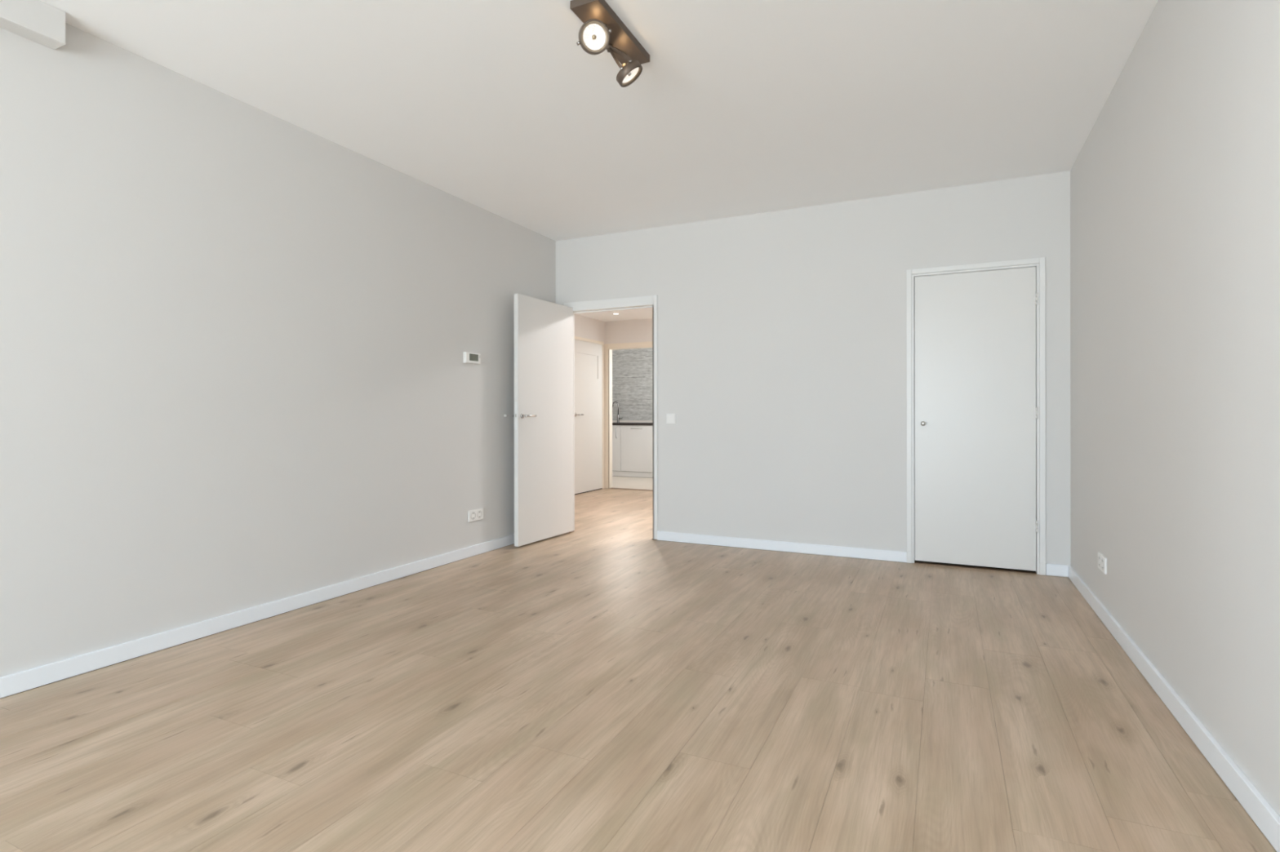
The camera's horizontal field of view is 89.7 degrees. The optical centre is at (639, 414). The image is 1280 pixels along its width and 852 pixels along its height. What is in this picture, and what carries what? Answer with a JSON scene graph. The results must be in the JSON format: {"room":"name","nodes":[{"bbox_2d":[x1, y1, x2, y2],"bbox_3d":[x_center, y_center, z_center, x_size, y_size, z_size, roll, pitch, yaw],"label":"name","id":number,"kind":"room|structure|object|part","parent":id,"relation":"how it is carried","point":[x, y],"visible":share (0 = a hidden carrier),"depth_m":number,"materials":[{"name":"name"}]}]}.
{"room":"empty living room","nodes":[
{"label":"empty living room","id":0,"kind":"room"},
{"bbox_2d":[0,22,555,677],"bbox_3d":[-2.563,-0.256,2.142,0.120,2.617,8.320,0,0,25],"label":"wall","id":1,"kind":"structure","parent":0,"point":[235,335],"depth_m":3.09,"materials":[{"name":"grey paint"}]},
{"bbox_2d":[0,0,66,49],"bbox_3d":[-3.234,-1.501,0.483,0.088,0.127,4.508,0,0,25],"label":"boxing","id":2,"kind":"structure","parent":1,"relation":"attached to","point":[40,22],"depth_m":2.43,"materials":[{"name":"grey paint"}]},
{"bbox_2d":[0,534,514,698],"bbox_3d":[-2.490,1.014,2.135,0.016,0.074,8.130,0,0,25],"label":"baseboard","id":3,"kind":"structure","parent":1,"relation":"attached to","point":[15,683],"depth_m":3.06,"materials":[{"name":"white paint"}]},
{"bbox_2d":[463,351,480,364],"bbox_3d":[-1.242,-0.417,4.763,0.028,0.082,0.166,0,0,25],"label":"thermostat","id":4,"kind":"object","parent":1,"relation":"attached to","point":[468,357],"visible":1,"depth_m":4.74,"materials":[{"name":"white plastic"}]},
{"bbox_2d":[468,508,483,522],"bbox_3d":[-1.226,0.752,4.812,0.012,0.082,0.162,0,0,25],"label":"wall socket","id":5,"kind":"object","parent":1,"relation":"attached to","point":[477,514],"visible":1,"depth_m":4.80,"materials":[{"name":"white plastic"}]},
{"bbox_2d":[574,313,604,345],"bbox_3d":[-1.197,-0.249,7.829,0.120,2.600,3.130,0,0,25],"label":"wall","id":6,"kind":"structure","parent":0,"point":[585,327],"depth_m":8.77,"materials":[{"name":"white paint"}]},
{"bbox_2d":[574,339,602,493],"bbox_3d":[-0.684,0.031,8.695,0.067,2.016,0.805,0,0,25],"label":"door","id":7,"kind":"structure","parent":6,"relation":"in","point":[588,356],"depth_m":8.71,"materials":[{"name":"white wood"}]},
{"bbox_3d":[-0.716,-0.654,8.704,0.002,0.320,0.585,0,0,25],"label":"inset panel","id":8,"kind":"part","parent":7,"relation":"part of","materials":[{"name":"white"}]},
{"bbox_2d":[40,0,1158,240],"bbox_3d":[-0.745,-1.616,1.281,4.146,0.100,8.320,0,0,25],"label":"ceiling","id":9,"kind":"structure","parent":0,"point":[738,108],"depth_m":3.09,"materials":[{"name":"white paint"}]},
{"bbox_2d":[569,0,649,87],"bbox_3d":[-0.103,-1.479,2.618,0.137,0.176,0.466,0,0,25],"label":"ceiling spotlight","id":10,"kind":"object","parent":9,"relation":"attached to","point":[602,29],"visible":1,"depth_m":2.52,"materials":[{"name":"brown metal"}]},
{"bbox_2d":[575,307,653,321],"bbox_3d":[0.244,-1.370,7.147,3.310,0.100,3.130,0,0,25],"label":"ceiling","id":11,"kind":"structure","parent":0,"point":[637,313],"depth_m":8.50,"materials":[{"name":"white paint"}]},
{"bbox_2d":[604,318,653,344],"bbox_3d":[0.899,-0.251,8.530,3.070,2.600,0.070,0,0,25],"label":"wall","id":12,"kind":"structure","parent":0,"point":[636,331],"depth_m":8.99,"materials":[{"name":"white paint"}]},
{"bbox_2d":[574,336,653,488],"bbox_3d":[-0.189,0.012,8.521,1.110,2.073,1.042,0,0,25],"label":"door frame","id":13,"kind":"structure","parent":12,"relation":"attached to","point":[608,348],"depth_m":9.12,"materials":[{"name":"beige paint"}]},
{"bbox_2d":[612,347,653,472],"bbox_3d":[0.117,-0.225,11.355,3.100,2.550,0.112,0,0,25],"label":"wall","id":14,"kind":"structure","parent":0,"point":[632,369],"depth_m":11.42,"materials":[{"name":"tile"}]},
{"bbox_2d":[0,475,1276,851],"bbox_3d":[-0.884,1.066,4.263,7.355,0.030,13.590,0,0,25],"label":"floor","id":15,"kind":"structure","parent":0,"point":[602,685],"depth_m":2.19,"materials":[{"name":"brown wood"}]},
{"bbox_2d":[574,488,602,494],"bbox_3d":[-0.709,1.045,8.707,0.009,0.011,0.805,0,0,25],"label":"joint","id":16,"kind":"object","parent":15,"relation":"on","point":[601,488],"visible":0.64,"depth_m":8.72,"materials":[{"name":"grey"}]},
{"bbox_2d":[612,425,621,476],"bbox_3d":[-0.485,0.616,11.253,0.600,0.868,0.601,0,0,25],"label":"base cabinet","id":17,"kind":"object","parent":15,"relation":"on","point":[616,472],"visible":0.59,"depth_m":10.92,"materials":[{"name":"white wood"}]},
{"bbox_2d":[605,488,653,491],"bbox_3d":[-0.024,1.047,8.961,0.990,0.006,0.082,0,0,25],"label":"threshold","id":18,"kind":"object","parent":15,"relation":"on","point":[606,488],"visible":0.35,"depth_m":8.99,"materials":[{"name":"brown"}]},
{"bbox_2d":[620,425,653,478],"bbox_3d":[0.058,0.616,10.996,0.602,0.868,0.601,0,0,25],"label":"base cabinet","id":19,"kind":"object","parent":15,"relation":"on","point":[636,441],"visible":0.81,"depth_m":10.76,"materials":[{"name":"white wood"}]},
{"bbox_2d":[612,422,653,425],"bbox_3d":[0.141,0.162,10.961,2.680,0.040,0.574,0,0,25],"label":"countertop","id":20,"kind":"structure","parent":19,"relation":"on","point":[613,424],"depth_m":10.77,"materials":[{"name":"black stone"}]},
{"bbox_2d":[612,401,622,422],"bbox_3d":[-0.387,-0.044,11.300,0.195,0.372,0.052,0,0,18],"label":"tap","id":21,"kind":"object","parent":20,"relation":"on","point":[618,415],"visible":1,"depth_m":11.29,"materials":[{"name":"silver metal"}]},
{"bbox_3d":[-0.429,-0.109,11.307,0.112,0.242,0.019,0,0,10],"label":"spout","id":22,"kind":"part","parent":21,"relation":"part of","materials":[{"name":"silver metal"}]},
{"bbox_2d":[612,420,653,422],"bbox_3d":[0.260,0.125,11.213,2.680,0.034,0.022,0,0,25],"label":"upstand","id":23,"kind":"object","parent":20,"relation":"on","point":[613,421],"visible":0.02,"depth_m":11.37,"materials":[{"name":"white"}]},
{"bbox_2d":[914,561,1036,574],"bbox_3d":[2.277,1.046,4.399,0.738,0.004,0.051,0,0,25],"label":"threshold","id":24,"kind":"object","parent":15,"relation":"on","point":[917,562],"visible":1,"depth_m":4.39,"materials":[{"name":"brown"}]},
{"bbox_2d":[555,170,1071,565],"bbox_3d":[1.020,-0.259,5.010,3.906,2.617,0.070,0,0,25],"label":"wall","id":25,"kind":"structure","parent":0,"point":[782,362],"depth_m":4.86,"materials":[{"name":"grey paint"}]},
{"bbox_2d":[512,293,573,546],"bbox_3d":[-0.790,0.044,5.399,0.159,1.985,0.789,0,0,28],"label":"door","id":26,"kind":"structure","parent":25,"relation":"in","point":[544,508],"depth_m":5.33,"materials":[{"name":"white paint"}]},
{"bbox_3d":[-0.974,0.011,5.055,0.022,0.220,0.002,0,0,28],"label":"latch plate","id":27,"kind":"part","parent":26,"relation":"part of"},
{"bbox_3d":[-0.878,0.011,5.123,0.054,0.019,0.128,0,0,28],"label":"lever","id":28,"kind":"part","parent":26,"relation":"part of","materials":[{"name":"silver metal"}]},
{"bbox_2d":[564,294,657,539],"bbox_3d":[-0.243,0.023,5.605,0.937,2.042,0.094,0,0,25],"label":"door frame","id":29,"kind":"structure","parent":25,"relation":"attached to","point":[649,301],"depth_m":5.41,"materials":[{"name":"white wood"}]},
{"bbox_2d":[666,413,675,423],"bbox_3d":[0.256,0.034,5.325,0.082,0.084,0.014,0,0,25],"label":"light switch","id":30,"kind":"object","parent":25,"relation":"attached to","point":[670,418],"visible":1,"depth_m":5.32,"materials":[{"name":"white plastic"}]},
{"bbox_2d":[657,531,906,562],"bbox_3d":[1.017,1.010,4.965,1.926,0.074,0.016,0,0,25],"label":"baseboard","id":31,"kind":"structure","parent":25,"relation":"attached to","point":[801,548],"depth_m":4.91,"materials":[{"name":"white paint"}]},
{"bbox_2d":[914,282,1035,572],"bbox_3d":[2.294,0.030,4.435,0.766,2.035,0.030,0,0,25],"label":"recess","id":32,"kind":"structure","parent":25,"relation":"attached to","point":[914,282],"depth_m":4.58,"materials":[{"name":"grey"}]},
{"bbox_2d":[906,257,1045,575],"bbox_3d":[2.271,0.012,4.389,0.836,2.070,0.063,0,0,25],"label":"door frame","id":33,"kind":"structure","parent":25,"relation":"attached to","point":[1039,263],"depth_m":4.22,"materials":[{"name":"white wood"}]},
{"bbox_2d":[914,266,1039,571],"bbox_3d":[2.271,0.029,4.368,0.747,1.994,0.076,0,0,25],"label":"door","id":34,"kind":"structure","parent":25,"relation":"in","point":[976,411],"depth_m":4.36,"materials":[{"name":"white paint"}]},
{"bbox_2d":[1045,563,1067,577],"bbox_3d":[2.699,1.009,4.168,0.121,0.074,0.016,0,0,25],"label":"baseboard","id":35,"kind":"structure","parent":25,"relation":"attached to","point":[1054,570],"depth_m":4.16,"materials":[{"name":"white paint"}]},
{"bbox_2d":[1070,0,1279,817],"bbox_3d":[1.076,-0.260,0.420,0.120,2.617,8.320,0,0,25],"label":"wall","id":36,"kind":"structure","parent":0,"point":[1175,183],"depth_m":2.14,"materials":[{"name":"grey paint"}]},
{"bbox_2d":[1097,551,1106,574],"bbox_3d":[2.361,0.759,3.289,0.012,0.082,0.162,0,0,25],"label":"wall socket","id":37,"kind":"object","parent":36,"relation":"attached to","point":[1102,560],"visible":1,"depth_m":3.26,"materials":[{"name":"white plastic"}]},
{"bbox_2d":[1067,565,1279,851],"bbox_3d":[1.026,1.010,0.472,0.016,0.074,8.130,0,0,25],"label":"baseboard","id":38,"kind":"structure","parent":36,"relation":"attached to","point":[1253,802],"depth_m":2.02,"materials":[{"name":"white paint"}]}
]}

